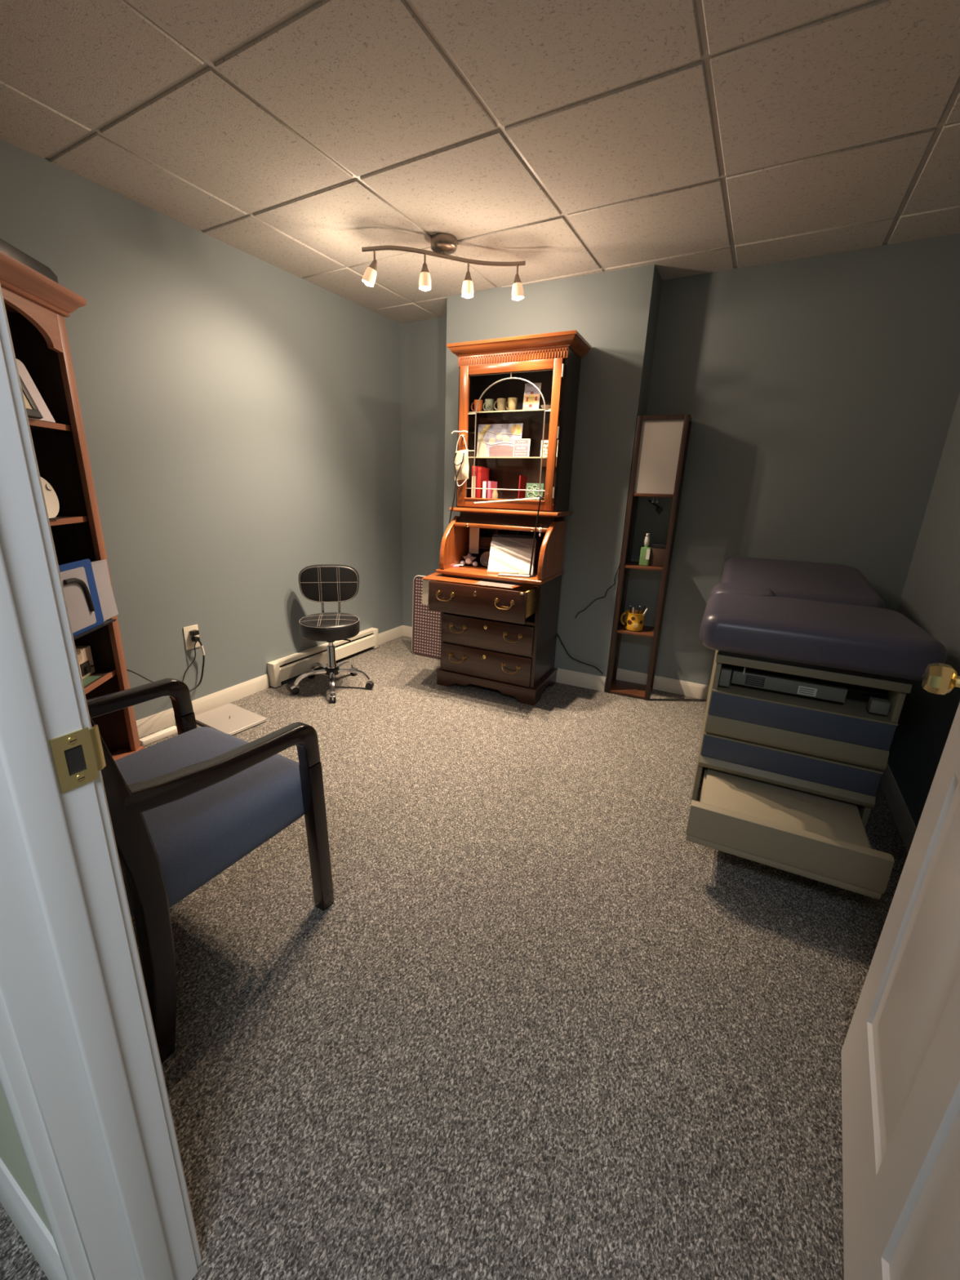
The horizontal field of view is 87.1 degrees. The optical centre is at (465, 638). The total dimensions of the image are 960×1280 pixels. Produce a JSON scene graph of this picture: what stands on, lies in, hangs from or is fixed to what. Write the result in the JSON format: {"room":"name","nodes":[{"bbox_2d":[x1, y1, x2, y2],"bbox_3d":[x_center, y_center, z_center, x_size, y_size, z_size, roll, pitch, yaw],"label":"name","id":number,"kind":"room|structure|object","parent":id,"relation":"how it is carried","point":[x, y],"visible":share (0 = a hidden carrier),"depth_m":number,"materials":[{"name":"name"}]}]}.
{"room":"examination room","nodes":[
{"label":"examination room","id":0,"kind":"room"},
{"bbox_2d":[0,1084,52,1235],"bbox_3d":[-0.535,-0.106,0.490,4.800,2.379,0.112,11,19,28],"label":"wall","id":1,"kind":"structure","parent":0,"point":[12,1155],"depth_m":0.77,"materials":[{"name":"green paint"}]},
{"bbox_2d":[0,1158,67,1279],"bbox_3d":[-1.609,0.790,1.315,2.465,0.125,0.014,11,19,28],"label":"baseboard","id":2,"kind":"structure","parent":1,"relation":"attached to","point":[29,1225],"depth_m":0.80,"materials":[{"name":"white paint"}]},
{"bbox_2d":[0,284,201,1279],"bbox_3d":[-0.056,0.124,0.267,1.002,2.095,0.149,11,19,28],"label":"trim","id":3,"kind":"structure","parent":1,"relation":"attached to","point":[82,1082],"depth_m":0.56,"materials":[{"name":"white paint"}]},
{"bbox_2d":[840,662,959,1279],"bbox_3d":[0.652,0.102,0.513,0.169,2.008,0.914,13,20,33],"label":"door","id":4,"kind":"structure","parent":1,"relation":"in","point":[900,1051],"depth_m":0.79,"materials":[{"name":"white paint"}]},
{"bbox_2d":[0,138,402,720],"bbox_3d":[-1.299,-0.824,2.778,0.120,2.379,3.278,11,19,28],"label":"wall","id":5,"kind":"structure","parent":0,"point":[241,414],"depth_m":2.61,"materials":[{"name":"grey paint"}]},
{"bbox_2d":[182,624,199,650],"bbox_3d":[-1.442,-0.007,2.668,0.009,0.124,0.080,11,19,28],"label":"wall outlet","id":6,"kind":"object","parent":5,"relation":"attached to","point":[189,644],"visible":0.72,"depth_m":2.66,"materials":[{"name":"beige plastic"}]},
{"bbox_2d":[190,639,195,645],"bbox_3d":[-1.441,0.018,2.674,0.003,0.034,0.030,11,19,28],"label":"socket","id":7,"kind":"object","parent":6,"relation":"attached to","point":[192,643],"depth_m":2.67,"materials":[{"name":"beige plastic"}]},
{"bbox_2d":[189,629,204,692],"bbox_3d":[-1.443,0.200,2.663,0.074,0.472,0.181,3,17,5],"label":"plug","id":8,"kind":"object","parent":5,"relation":"attached to","point":[193,633],"visible":0.73,"depth_m":2.68,"materials":[{"name":"black plastic"}]},
{"bbox_2d":[126,640,197,682],"bbox_3d":[-1.460,0.167,2.411,0.070,0.272,0.573,3,17,5],"label":"cable","id":9,"kind":"object","parent":8,"relation":"attached to","point":[197,641],"visible":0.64,"depth_m":2.64,"materials":[{"name":"black rubber"}]},
{"bbox_2d":[136,674,269,737],"bbox_3d":[-1.661,0.469,2.432,0.014,0.088,1.723,11,19,28],"label":"baseboard","id":10,"kind":"structure","parent":5,"relation":"attached to","point":[148,725],"depth_m":2.81,"materials":[{"name":"beige paint"}]},
{"bbox_2d":[266,627,378,687],"bbox_3d":[-0.954,0.108,3.551,0.062,0.154,1.000,11,19,28],"label":"baseboard heater","id":11,"kind":"object","parent":5,"relation":"attached to","point":[279,670],"visible":0.89,"depth_m":3.40,"materials":[{"name":"beige metal"}]},
{"bbox_2d":[377,625,403,644],"bbox_3d":[-0.624,-0.026,4.160,0.014,0.088,0.387,11,19,28],"label":"baseboard","id":12,"kind":"structure","parent":5,"relation":"attached to","point":[384,637],"depth_m":4.17,"materials":[{"name":"beige paint"}]},
{"bbox_2d":[0,635,907,1279],"bbox_3d":[-0.327,0.940,1.246,4.800,0.050,5.700,11,19,28],"label":"floor","id":13,"kind":"structure","parent":0,"point":[533,1027],"depth_m":1.25,"materials":[{"name":"grey carpet"}]},
{"bbox_2d":[0,250,144,760],"bbox_3d":[-1.476,-0.196,1.634,0.321,1.834,0.825,0,17,-6],"label":"bookcase","id":14,"kind":"object","parent":13,"relation":"on","point":[37,306],"visible":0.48,"depth_m":1.84,"materials":[{"name":"brown wood"}]},
{"bbox_2d":[0,238,57,283],"bbox_3d":[-1.489,-1.181,1.597,0.215,0.070,0.265,0,17,-6],"label":"case","id":15,"kind":"object","parent":14,"relation":"on","point":[5,246],"visible":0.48,"depth_m":1.59,"materials":[{"name":"plastic"}]},
{"bbox_2d":[19,375,43,419],"bbox_3d":[-1.404,-0.773,1.455,0.092,0.220,0.340,0,17,-6],"label":"picture frame","id":16,"kind":"object","parent":14,"relation":"on","point":[33,411],"visible":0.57,"depth_m":1.61,"materials":[{"name":"black wood"}]},
{"bbox_2d":[22,392,31,408],"bbox_3d":[-1.405,-0.773,1.455,0.070,0.176,0.292,0,17,-6],"label":"print","id":17,"kind":"object","parent":16,"relation":"attached to","point":[28,400],"depth_m":1.61},
{"bbox_2d":[15,358,55,422],"bbox_3d":[-1.422,-0.772,1.512,0.076,0.191,0.410,0,17,-6],"label":"picture frame","id":18,"kind":"object","parent":14,"relation":"on","point":[26,378],"visible":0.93,"depth_m":1.68,"materials":[{"name":"white plastic"}]},
{"bbox_2d":[40,476,59,519],"bbox_3d":[-1.430,-0.474,1.695,0.064,0.144,0.142,0,17,-6],"label":"plate","id":19,"kind":"object","parent":14,"relation":"on","point":[51,500],"visible":0.47,"depth_m":1.73,"materials":[{"name":"ceramic"}]},
{"bbox_2d":[82,675,101,687],"bbox_3d":[-1.526,0.235,1.736,0.200,0.001,0.580,0,17,-6],"label":"mat","id":20,"kind":"object","parent":14,"relation":"on","point":[88,679],"visible":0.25,"depth_m":1.98,"materials":[{"name":"green fabric"}]},
{"bbox_2d":[75,645,94,679],"bbox_3d":[-1.555,0.112,1.926,0.153,0.122,0.235,0,17,-6],"label":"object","id":21,"kind":"object","parent":20,"relation":"on","point":[84,655],"visible":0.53,"depth_m":2.00,"materials":[{"name":"beige plastic"}]},
{"bbox_2d":[73,618,115,639],"bbox_3d":[-1.442,-0.136,1.810,0.200,0.210,0.280,0,17,-6],"label":"file holder","id":22,"kind":"object","parent":14,"relation":"on","point":[109,620],"visible":0.15,"depth_m":1.84,"materials":[{"name":"black plastic"}]},
{"bbox_2d":[58,559,103,635],"bbox_3d":[-1.349,-0.136,1.744,0.023,0.242,0.280,0,17,-6],"label":"clipboard","id":23,"kind":"object","parent":22,"relation":"in","point":[79,586],"visible":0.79,"depth_m":1.78,"materials":[{"name":"blue plastic"}]},
{"bbox_2d":[91,561,118,621],"bbox_3d":[-1.376,-0.162,1.881,0.011,0.221,0.203,1,17,-2],"label":"sheaf","id":24,"kind":"object","parent":22,"relation":"in","point":[100,571],"visible":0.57,"depth_m":1.93,"materials":[{"name":"white paper"}]},
{"bbox_2d":[90,559,106,564],"bbox_3d":[-1.394,-0.166,1.883,0.011,0.229,0.223,2,17,2],"label":"sheaf","id":25,"kind":"object","parent":14,"relation":"in","point":[104,560],"visible":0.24,"depth_m":1.92,"materials":[{"name":"white paper"}]},
{"bbox_2d":[139,725,177,746],"bbox_3d":[-1.517,0.481,2.507,0.040,0.028,0.180,11,19,28],"label":"strip","id":26,"kind":"object","parent":13,"relation":"on","point":[146,740],"visible":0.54,"depth_m":2.49,"materials":[{"name":"white plastic"}]},
{"bbox_2d":[86,678,334,1062],"bbox_3d":[-0.801,0.399,1.339,0.620,0.905,0.605,11,19,28],"label":"armchair","id":27,"kind":"object","parent":13,"relation":"on","point":[185,807],"visible":0.53,"depth_m":1.22,"materials":[{"name":"blue fabric"}]},
{"bbox_2d":[195,703,266,735],"bbox_3d":[-1.264,0.431,2.707,0.330,0.022,0.230,12,20,31],"label":"scale","id":28,"kind":"object","parent":13,"relation":"on","point":[231,719],"visible":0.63,"depth_m":2.69,"materials":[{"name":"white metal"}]},
{"bbox_2d":[289,564,373,702],"bbox_3d":[-0.819,-0.048,3.074,0.501,0.750,0.485,-2,17,-11],"label":"stool","id":29,"kind":"object","parent":13,"relation":"on","point":[322,583],"visible":1,"depth_m":3.12,"materials":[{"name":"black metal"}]},
{"bbox_2d":[411,575,440,659],"bbox_3d":[-0.179,-0.138,3.693,0.482,0.611,0.044,10,19,25],"label":"board","id":30,"kind":"object","parent":13,"relation":"on","point":[426,623],"visible":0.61,"depth_m":3.75,"materials":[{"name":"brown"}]},
{"bbox_2d":[422,329,591,706],"bbox_3d":[0.187,-0.645,2.984,0.784,2.000,0.590,10,19,25],"label":"secretary desk","id":31,"kind":"object","parent":13,"relation":"on","point":[498,633],"depth_m":2.97,"materials":[{"name":"brown wood"}]},
{"bbox_2d":[422,579,429,604],"bbox_3d":[-0.236,-0.279,3.018,0.050,0.152,0.001,10,19,25],"label":"card","id":32,"kind":"object","parent":31,"relation":"hanging from","point":[425,582],"visible":1,"depth_m":3.02,"materials":[{"name":"white paper"}]},
{"bbox_2d":[448,453,464,523],"bbox_3d":[-0.054,-0.893,3.012,0.100,0.407,0.021,12,20,31],"label":"stethoscope","id":33,"kind":"object","parent":31,"relation":"hanging from","point":[454,463],"visible":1,"depth_m":2.98,"materials":[{"name":"black rubber"}]},
{"bbox_2d":[453,564,463,567],"bbox_3d":[-0.059,-0.463,3.197,0.098,0.010,0.076,2,17,1],"label":"sticky notes","id":34,"kind":"object","parent":31,"relation":"on","point":[457,565],"visible":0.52,"depth_m":3.18,"materials":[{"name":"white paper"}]},
{"bbox_2d":[451,430,467,434],"bbox_3d":[-0.031,-1.195,2.924,0.108,0.018,0.011,10,19,25],"label":"hook","id":35,"kind":"object","parent":31,"relation":"hanging from","point":[464,430],"visible":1,"depth_m":2.92,"materials":[{"name":"white metal"}]},
{"bbox_2d":[454,435,468,486],"bbox_3d":[-0.020,-1.045,2.968,0.095,0.286,0.020,10,19,25],"label":"face mask","id":36,"kind":"object","parent":31,"relation":"hanging from","point":[464,471],"visible":1,"depth_m":2.97,"materials":[{"name":"white fabric"}]},
{"bbox_2d":[460,551,477,566],"bbox_3d":[0.026,-0.504,3.207,0.122,0.088,0.034,10,19,25],"label":"star ornament","id":37,"kind":"object","parent":31,"relation":"on","point":[469,559],"visible":0.94,"depth_m":3.19,"materials":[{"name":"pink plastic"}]},
{"bbox_2d":[471,400,483,413],"bbox_3d":[0.072,-1.367,2.977,0.068,0.070,0.055,-1,17,-9],"label":"coffee mug","id":38,"kind":"object","parent":31,"relation":"on","point":[481,402],"visible":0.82,"depth_m":2.96,"materials":[{"name":"orange ceramic"}]},
{"bbox_2d":[471,466,485,497],"bbox_3d":[0.083,-0.959,3.133,0.034,0.208,0.131,10,19,25],"label":"book","id":39,"kind":"object","parent":31,"relation":"in","point":[476,467],"visible":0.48,"depth_m":3.07,"materials":[{"name":"white paper"}]},
{"bbox_2d":[476,467,489,497],"bbox_3d":[0.111,-0.948,3.114,0.026,0.200,0.120,10,19,25],"label":"book","id":40,"kind":"object","parent":31,"relation":"in","point":[482,473],"visible":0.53,"depth_m":3.07,"materials":[{"name":"red paper"}]},
{"bbox_2d":[480,551,489,566],"bbox_3d":[0.141,-0.503,3.173,0.096,0.089,0.048,10,19,25],"label":"dish","id":41,"kind":"object","parent":31,"relation":"on","point":[484,559],"visible":0.56,"depth_m":3.19,"materials":[{"name":"ceramic"}]},
{"bbox_2d":[482,480,493,498],"bbox_3d":[0.141,-0.903,3.096,0.030,0.126,0.101,10,19,25],"label":"book","id":42,"kind":"object","parent":31,"relation":"in","point":[485,483],"visible":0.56,"depth_m":3.05,"materials":[{"name":"white paper"}]},
{"bbox_2d":[483,399,494,413],"bbox_3d":[0.134,-1.356,2.947,0.075,0.070,0.055,10,19,25],"label":"coffee mug","id":43,"kind":"object","parent":31,"relation":"on","point":[489,403],"visible":0.94,"depth_m":2.92,"materials":[{"name":"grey ceramic"}]},
{"bbox_2d":[487,481,497,498],"bbox_3d":[0.167,-0.896,3.083,0.018,0.122,0.100,10,19,25],"label":"book","id":44,"kind":"object","parent":31,"relation":"in","point":[491,484],"visible":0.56,"depth_m":3.05,"materials":[{"name":"pink paper"}]},
{"bbox_2d":[492,489,497,498],"bbox_3d":[0.181,-0.859,3.043,0.036,0.075,0.036,10,19,25],"label":"jar","id":45,"kind":"object","parent":31,"relation":"in","point":[495,495],"visible":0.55,"depth_m":3.03,"materials":[{"name":"ceramic"}]},
{"bbox_2d":[475,423,523,457],"bbox_3d":[0.202,-1.178,3.008,0.285,0.190,0.022,10,19,25],"label":"picture","id":46,"kind":"object","parent":31,"relation":"on","point":[497,440],"visible":0.94,"depth_m":3.01,"materials":[{"name":"paper"}]},
{"bbox_2d":[493,398,506,410],"bbox_3d":[0.204,-1.341,2.905,0.068,0.070,0.055,-1,17,-9],"label":"coffee mug","id":47,"kind":"object","parent":31,"relation":"on","point":[501,402],"visible":0.87,"depth_m":2.89,"materials":[{"name":"ceramic"}]},
{"bbox_2d":[472,496,542,577],"bbox_3d":[0.233,-0.597,2.917,0.414,0.446,0.058,10,19,25],"label":"desk lamp","id":48,"kind":"object","parent":31,"relation":"on","point":[540,498],"visible":0.96,"depth_m":2.85,"materials":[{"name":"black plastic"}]},
{"bbox_2d":[505,397,517,412],"bbox_3d":[0.261,-1.331,2.878,0.075,0.070,0.055,10,19,25],"label":"coffee mug","id":49,"kind":"object","parent":31,"relation":"on","point":[512,402],"visible":0.84,"depth_m":2.85,"materials":[{"name":"beige ceramic"}]},
{"bbox_2d":[486,533,537,574],"bbox_3d":[0.280,-0.499,2.994,0.270,0.221,0.162,5,17,12],"label":"picture frame","id":50,"kind":"object","parent":31,"relation":"on","point":[508,553],"visible":0.91,"depth_m":2.99,"materials":[{"name":"white plastic"}]},
{"bbox_2d":[468,457,556,460],"bbox_3d":[0.293,-1.070,3.001,0.596,0.006,0.220,10,19,25],"label":"glass shelf","id":51,"kind":"object","parent":31,"relation":"attached to","point":[469,459],"depth_m":3.03,"materials":[{"name":"white"}]},
{"bbox_2d":[497,573,529,577],"bbox_3d":[0.281,-0.363,2.902,0.180,0.009,0.048,5,17,12],"label":"tablet","id":52,"kind":"object","parent":31,"relation":"on","point":[499,574],"visible":1,"depth_m":2.89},
{"bbox_2d":[512,438,531,457],"bbox_3d":[0.328,-1.096,2.905,0.098,0.101,0.020,10,19,25],"label":"sign","id":53,"kind":"object","parent":31,"relation":"on","point":[522,447],"visible":1,"depth_m":2.90,"materials":[{"name":"white paper"}]},
{"bbox_2d":[517,475,527,498],"bbox_3d":[0.340,-0.882,2.990,0.010,0.158,0.110,10,19,25],"label":"book","id":54,"kind":"object","parent":31,"relation":"in","point":[522,479],"visible":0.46,"depth_m":2.98,"materials":[{"name":"red paper"}]},
{"bbox_2d":[522,382,541,411],"bbox_3d":[0.373,-1.349,2.820,0.094,0.144,0.023,10,19,25],"label":"printed card","id":55,"kind":"object","parent":31,"relation":"on","point":[531,395],"visible":0.96,"depth_m":2.82,"materials":[{"name":"paper"}]},
{"bbox_2d":[524,383,539,407],"bbox_3d":[0.373,-1.356,2.817,0.084,0.119,0.018,10,19,25],"label":"print","id":56,"kind":"object","parent":55,"relation":"attached to","point":[531,395],"depth_m":2.82,"materials":[{"name":"paper"}]},
{"bbox_2d":[524,483,544,500],"bbox_3d":[0.398,-0.831,2.898,0.104,0.118,0.024,10,19,25],"label":"box","id":57,"kind":"object","parent":31,"relation":"in","point":[529,494],"visible":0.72,"depth_m":2.89,"materials":[{"name":"green cardboard"}]},
{"bbox_2d":[538,524,542,536],"bbox_3d":[0.424,-0.610,2.840,0.022,0.071,0.022,-13,22,-39],"label":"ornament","id":58,"kind":"object","parent":31,"relation":"hanging from","point":[540,528],"visible":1,"depth_m":2.83,"materials":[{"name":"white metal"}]},
{"bbox_2d":[541,404,551,408],"bbox_3d":[0.445,-1.263,2.758,0.064,0.018,0.064,10,19,25],"label":"ceramic dish","id":59,"kind":"object","parent":31,"relation":"on","point":[548,406],"visible":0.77,"depth_m":2.74,"materials":[{"name":"beige ceramic"}]},
{"bbox_2d":[540,440,558,457],"bbox_3d":[0.473,-1.062,2.826,0.100,0.090,0.017,10,19,25],"label":"block","id":60,"kind":"object","parent":31,"relation":"on","point":[545,442],"visible":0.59,"depth_m":2.83,"materials":[{"name":"white"}]},
{"bbox_2d":[540,422,559,466],"bbox_3d":[0.521,-1.140,2.976,0.140,0.240,0.010,10,19,25],"label":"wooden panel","id":61,"kind":"object","parent":31,"relation":"on","point":[546,425],"visible":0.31,"depth_m":2.98,"materials":[{"name":"brown wood"}]},
{"bbox_2d":[556,632,603,674],"bbox_3d":[0.735,0.094,3.246,0.336,0.221,0.019,11,19,28],"label":"cable","id":62,"kind":"object","parent":31,"relation":"hanging from","point":[600,671],"visible":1,"depth_m":3.26,"materials":[{"name":"rubber"}]},
{"bbox_2d":[605,413,692,700],"bbox_3d":[1.089,-0.445,3.038,0.264,1.635,0.222,10,19,24],"label":"lamp","id":63,"kind":"object","parent":13,"relation":"on","point":[661,442],"visible":0.99,"depth_m":2.85,"materials":[{"name":"brown wood"}]},
{"bbox_2d":[620,609,644,631],"bbox_3d":[1.044,-0.112,3.120,0.115,0.112,0.123,-7,19,-26],"label":"mug","id":64,"kind":"object","parent":63,"relation":"on","point":[634,622],"visible":1,"depth_m":3.08,"materials":[{"name":"ceramic"}]},
{"bbox_2d":[638,533,651,566],"bbox_3d":[1.062,-0.523,2.969,0.060,0.188,0.051,11,19,28],"label":"soap bottle","id":65,"kind":"object","parent":63,"relation":"on","point":[646,551],"visible":1,"depth_m":2.97,"materials":[{"name":"green plastic"}]},
{"bbox_2d":[649,542,666,567],"bbox_3d":[1.151,-0.494,2.981,0.098,0.130,0.084,10,19,24],"label":"box","id":66,"kind":"object","parent":63,"relation":"on","point":[658,549],"visible":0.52,"depth_m":2.95,"materials":[{"name":"brown cardboard"}]},
{"bbox_2d":[685,556,946,899],"bbox_3d":[1.365,0.205,2.177,0.682,0.907,1.641,10,19,26],"label":"exam table","id":67,"kind":"object","parent":13,"relation":"on","point":[812,674],"visible":1,"depth_m":1.74,"materials":[{"name":"beige laminate"}]},
{"bbox_2d":[0,0,959,324],"bbox_3d":[0.230,-1.679,1.647,3.505,0.060,3.531,11,19,28],"label":"ceiling","id":68,"kind":"structure","parent":0,"point":[566,139],"depth_m":1.61,"materials":[{"name":"tile"}]},
{"bbox_2d":[361,232,525,300],"bbox_3d":[-0.097,-1.770,2.407,0.780,0.226,0.124,-2,17,-12],"label":"track light","id":69,"kind":"object","parent":68,"relation":"attached to","point":[442,245],"visible":1,"depth_m":2.37,"materials":[{"name":"silver metal"}]},
{"bbox_2d":[368,259,377,271],"bbox_3d":[-0.431,-1.736,2.350,0.042,0.049,0.042,11,19,28],"label":"socket","id":70,"kind":"object","parent":69,"relation":"attached to","point":[373,266],"depth_m":2.34,"materials":[{"name":"brown metal"}]},
{"bbox_2d":[420,262,429,272],"bbox_3d":[-0.188,-1.737,2.370,0.043,0.042,0.043,11,19,28],"label":"socket","id":71,"kind":"object","parent":69,"relation":"attached to","point":[424,268],"depth_m":2.36,"materials":[{"name":"brown metal"}]},
{"bbox_2d":[463,271,471,280],"bbox_3d":[0.015,-1.756,2.450,0.043,0.042,0.043,11,19,28],"label":"socket","id":72,"kind":"object","parent":69,"relation":"attached to","point":[468,277],"depth_m":2.44,"materials":[{"name":"brown metal"}]},
{"bbox_2d":[513,273,521,283],"bbox_3d":[0.257,-1.752,2.463,0.043,0.045,0.043,11,19,28],"label":"socket","id":73,"kind":"object","parent":69,"relation":"attached to","point":[517,279],"depth_m":2.45,"materials":[{"name":"brown metal"}]},
{"bbox_2d":[443,264,662,690],"bbox_3d":[0.491,-0.939,3.328,1.209,2.379,0.438,11,19,28],"label":"wall","id":74,"kind":"structure","parent":0,"point":[616,312],"depth_m":2.93,"materials":[{"name":"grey paint"}]},
{"bbox_2d":[555,667,605,691],"bbox_3d":[0.361,0.199,3.498,1.208,0.097,0.014,10,19,25],"label":"baseboard","id":75,"kind":"structure","parent":74,"relation":"attached to","point":[571,677],"depth_m":3.30,"materials":[{"name":"beige paint"}]},
{"bbox_2d":[575,563,620,617],"bbox_3d":[0.816,-0.292,3.115,0.246,0.378,0.005,10,19,25],"label":"lamp cord","id":76,"kind":"object","parent":74,"relation":"attached to","point":[620,563],"visible":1,"depth_m":3.10,"materials":[{"name":"black rubber"}]},
{"bbox_2d":[400,233,959,685],"bbox_3d":[0.899,-0.910,3.272,3.190,2.379,0.158,11,19,28],"label":"wall","id":77,"kind":"structure","parent":0,"point":[820,393],"depth_m":2.65,"materials":[{"name":"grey paint"}]},
{"bbox_2d":[402,625,412,637],"bbox_3d":[-0.275,-0.021,4.176,0.606,0.088,0.014,11,19,28],"label":"baseboard","id":78,"kind":"structure","parent":77,"relation":"attached to","point":[407,630],"depth_m":4.28,"materials":[{"name":"beige paint"}]},
{"bbox_2d":[616,667,709,700],"bbox_3d":[1.612,0.357,3.104,1.370,0.092,0.014,11,19,28],"label":"baseboard","id":79,"kind":"structure","parent":77,"relation":"attached to","point":[698,691],"depth_m":3.26,"materials":[{"name":"beige paint"}]},
{"bbox_2d":[887,391,959,827],"bbox_3d":[1.567,-0.267,1.218,0.120,2.379,3.278,11,19,28],"label":"wall","id":80,"kind":"structure","parent":0,"point":[930,598],"depth_m":2.09,"materials":[{"name":"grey paint"}]},
{"bbox_2d":[880,763,916,853],"bbox_3d":[1.431,0.840,1.504,0.014,0.088,3.090,11,19,28],"label":"baseboard","id":81,"kind":"structure","parent":80,"relation":"attached to","point":[905,824],"depth_m":2.02,"materials":[{"name":"beige paint"}]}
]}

